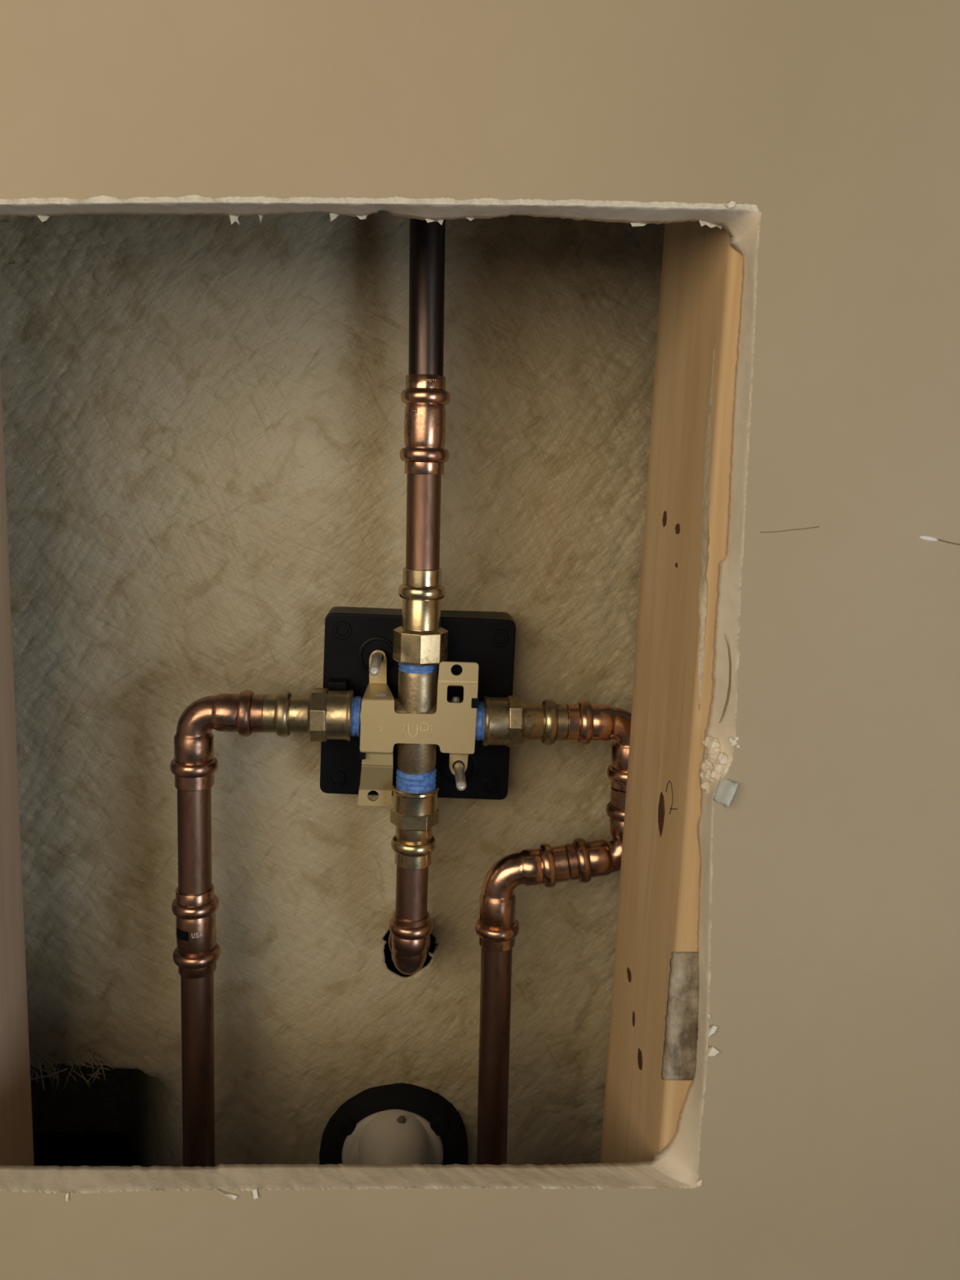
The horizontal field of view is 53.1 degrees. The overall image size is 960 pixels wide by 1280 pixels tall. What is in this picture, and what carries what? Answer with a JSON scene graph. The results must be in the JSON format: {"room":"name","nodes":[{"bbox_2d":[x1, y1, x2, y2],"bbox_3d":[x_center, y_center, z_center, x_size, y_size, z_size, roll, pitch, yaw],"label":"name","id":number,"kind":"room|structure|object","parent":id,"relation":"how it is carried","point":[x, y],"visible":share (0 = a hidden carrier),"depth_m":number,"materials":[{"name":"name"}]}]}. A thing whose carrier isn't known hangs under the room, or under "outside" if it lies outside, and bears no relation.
{"room":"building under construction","nodes":[
{"label":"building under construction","id":0,"kind":"room"},
{"bbox_2d":[0,210,665,1167],"bbox_3d":[-0.090,0.061,0.614,0.509,0.688,0.221,2,10,-4],"label":"wall","id":1,"kind":"structure","parent":0,"point":[203,415],"depth_m":0.50,"materials":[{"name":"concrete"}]},
{"bbox_2d":[180,972,214,1167],"bbox_3d":[-0.142,0.238,0.486,0.016,0.165,0.016,2,10,-4],"label":"copper pipe","id":2,"kind":"object","parent":1,"relation":"attached to","point":[197,994],"visible":0.6,"depth_m":0.47,"materials":[{"name":"brown metal"}]},
{"bbox_2d":[171,883,220,978],"bbox_3d":[-0.138,0.141,0.469,0.023,0.043,0.023,2,10,-4],"label":"coupling","id":3,"kind":"object","parent":2,"relation":"on","point":[197,953],"visible":1,"depth_m":0.46,"materials":[{"name":"orange metal"}]},
{"bbox_2d":[177,787,211,895],"bbox_3d":[-0.137,0.094,0.461,0.016,0.065,0.016,2,10,-4],"label":"copper pipe","id":4,"kind":"object","parent":3,"relation":"attached to","point":[193,807],"visible":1,"depth_m":0.46,"materials":[{"name":"brown metal"}]},
{"bbox_2d":[169,689,265,791],"bbox_3d":[-0.124,0.046,0.454,0.044,0.047,0.022,2,10,-4],"label":"pipe elbow","id":5,"kind":"object","parent":4,"relation":"on","point":[193,766],"visible":1,"depth_m":0.45,"materials":[{"name":"orange metal"}]},
{"bbox_2d":[342,1109,443,1164],"bbox_3d":[-0.049,0.324,0.525,0.056,0.134,0.046,2,10,-4],"label":"pipe","id":6,"kind":"object","parent":1,"relation":"attached to","point":[390,1136],"visible":0.41,"depth_m":0.52,"materials":[{"name":"white plastic"}]},
{"bbox_2d":[319,1083,468,1164],"bbox_3d":[-0.048,0.291,0.541,0.084,0.084,0.018,2,10,-4],"label":"gasket","id":7,"kind":"object","parent":6,"relation":"attached to","point":[446,1122],"visible":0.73,"depth_m":0.53,"materials":[{"name":"black plastic"}]},
{"bbox_2d":[388,911,432,974],"bbox_3d":[-0.036,0.152,0.492,0.022,0.039,0.049,2,10,-4],"label":"pipe elbow","id":8,"kind":"object","parent":1,"relation":"attached to","point":[409,941],"visible":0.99,"depth_m":0.47,"materials":[{"name":"orange metal"}]},
{"bbox_2d":[395,865,428,920],"bbox_3d":[-0.034,0.123,0.473,0.016,0.035,0.016,2,10,-4],"label":"copper pipe","id":9,"kind":"object","parent":8,"relation":"on","point":[411,886],"visible":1,"depth_m":0.47,"materials":[{"name":"brown metal"}]},
{"bbox_2d":[320,606,515,799],"bbox_3d":[-0.032,0.033,0.489,0.096,0.094,0.038,2,10,-4],"label":"mounting plate","id":10,"kind":"object","parent":1,"relation":"attached to","point":[486,639],"visible":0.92,"depth_m":0.48,"materials":[{"name":"black plastic"}]},
{"bbox_2d":[351,649,484,806],"bbox_3d":[-0.030,0.045,0.465,0.065,0.076,0.033,2,10,-4],"label":"shower valve","id":11,"kind":"object","parent":10,"relation":"attached to","point":[421,718],"visible":0.99,"depth_m":0.45,"materials":[{"name":"brown metal"}]},
{"bbox_2d":[262,688,354,742],"bbox_3d":[-0.081,0.035,0.455,0.041,0.024,0.024,2,10,-4],"label":"adapter","id":12,"kind":"object","parent":11,"relation":"attached to","point":[325,714],"visible":1,"depth_m":0.45,"materials":[{"name":"gold metal"}]},
{"bbox_2d":[368,651,382,675],"bbox_3d":[-0.049,0.010,0.452,0.005,0.005,0.041,2,10,-4],"label":"screw","id":13,"kind":"object","parent":11,"relation":"attached to","point":[375,663],"visible":1,"depth_m":0.44,"materials":[{"name":"silver metal"}]},
{"bbox_2d":[390,783,439,870],"bbox_3d":[-0.032,0.090,0.467,0.024,0.039,0.023,2,10,-4],"label":"adapter","id":14,"kind":"object","parent":11,"relation":"attached to","point":[414,815],"visible":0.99,"depth_m":0.46,"materials":[{"name":"gold metal"}]},
{"bbox_2d":[392,567,448,666],"bbox_3d":[-0.027,-0.012,0.450,0.024,0.044,0.024,6,10,18],"label":"adapter","id":15,"kind":"object","parent":11,"relation":"attached to","point":[420,640],"visible":1,"depth_m":0.44,"materials":[{"name":"gold metal"}]},
{"bbox_2d":[405,473,441,569],"bbox_3d":[-0.026,-0.054,0.443,0.016,0.048,0.016,2,10,-4],"label":"copper pipe","id":16,"kind":"object","parent":15,"relation":"attached to","point":[423,491],"visible":1,"depth_m":0.44,"materials":[{"name":"brown metal"}]},
{"bbox_2d":[399,373,449,475],"bbox_3d":[-0.025,-0.097,0.435,0.023,0.044,0.023,2,10,-4],"label":"coupling","id":17,"kind":"object","parent":16,"relation":"attached to","point":[425,397],"visible":1,"depth_m":0.43,"materials":[{"name":"orange metal"}]},
{"bbox_2d":[408,218,445,375],"bbox_3d":[-0.023,-0.164,0.424,0.018,0.107,0.016,2,10,-4],"label":"copper pipe","id":18,"kind":"object","parent":17,"relation":"attached to","point":[427,240],"visible":0.56,"depth_m":0.42,"materials":[{"name":"brown metal"}]},
{"bbox_2d":[453,760,466,791],"bbox_3d":[-0.010,0.065,0.466,0.005,0.005,0.037,2,10,-4],"label":"screw","id":19,"kind":"object","parent":11,"relation":"attached to","point":[460,775],"visible":1,"depth_m":0.46,"materials":[{"name":"silver metal"}]},
{"bbox_2d":[481,695,568,746],"bbox_3d":[0.021,0.039,0.462,0.040,0.025,0.025,2,10,-4],"label":"adapter","id":20,"kind":"object","parent":11,"relation":"attached to","point":[509,721],"visible":0.99,"depth_m":0.45,"materials":[{"name":"gold metal"}]},
{"bbox_2d":[0,0,959,1279],"bbox_3d":[-0.023,-0.007,0.331,0.840,0.940,0.020,2,10,-4],"label":"wall","id":21,"kind":"structure","parent":0,"point":[816,1136],"depth_m":0.33,"materials":[{"name":"beige paint"}]},
{"bbox_2d":[0,364,34,1165],"bbox_3d":[-0.221,0.052,0.387,0.047,0.710,0.099,2,10,-4],"label":"stud","id":22,"kind":"object","parent":21,"relation":"attached to","point":[16,1140],"visible":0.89,"depth_m":0.43,"materials":[{"name":"brown wood"}]},
{"bbox_2d":[600,221,743,1164],"bbox_3d":[0.093,0.061,0.406,0.040,0.710,0.100,2,10,-4],"label":"stud","id":23,"kind":"object","parent":21,"relation":"attached to","point":[652,1043],"visible":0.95,"depth_m":0.38,"materials":[{"name":"brown wood"}]},
{"bbox_2d":[564,786,626,883],"bbox_3d":[0.063,0.096,0.474,0.041,0.049,0.022,2,10,-4],"label":"pipe elbow","id":24,"kind":"object","parent":23,"relation":"attached to","point":[587,860],"visible":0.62,"depth_m":0.47,"materials":[{"name":"orange metal"}]},
{"bbox_2d":[565,699,631,791],"bbox_3d":[0.063,0.050,0.466,0.044,0.043,0.022,2,10,-4],"label":"pipe elbow","id":25,"kind":"object","parent":24,"relation":"attached to","point":[588,722],"visible":0.73,"depth_m":0.46,"materials":[{"name":"orange metal"}]},
{"bbox_2d":[476,946,512,1164],"bbox_3d":[0.007,0.236,0.495,0.019,0.184,0.016,2,10,-4],"label":"copper pipe","id":26,"kind":"object","parent":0,"point":[495,966],"visible":0.66,"depth_m":0.48,"materials":[{"name":"brown metal"}]},
{"bbox_2d":[475,842,569,951],"bbox_3d":[0.021,0.126,0.477,0.045,0.053,0.022,2,10,-4],"label":"pipe elbow","id":27,"kind":"object","parent":26,"relation":"on","point":[497,926],"visible":1,"depth_m":0.47,"materials":[{"name":"orange metal"}]}
]}

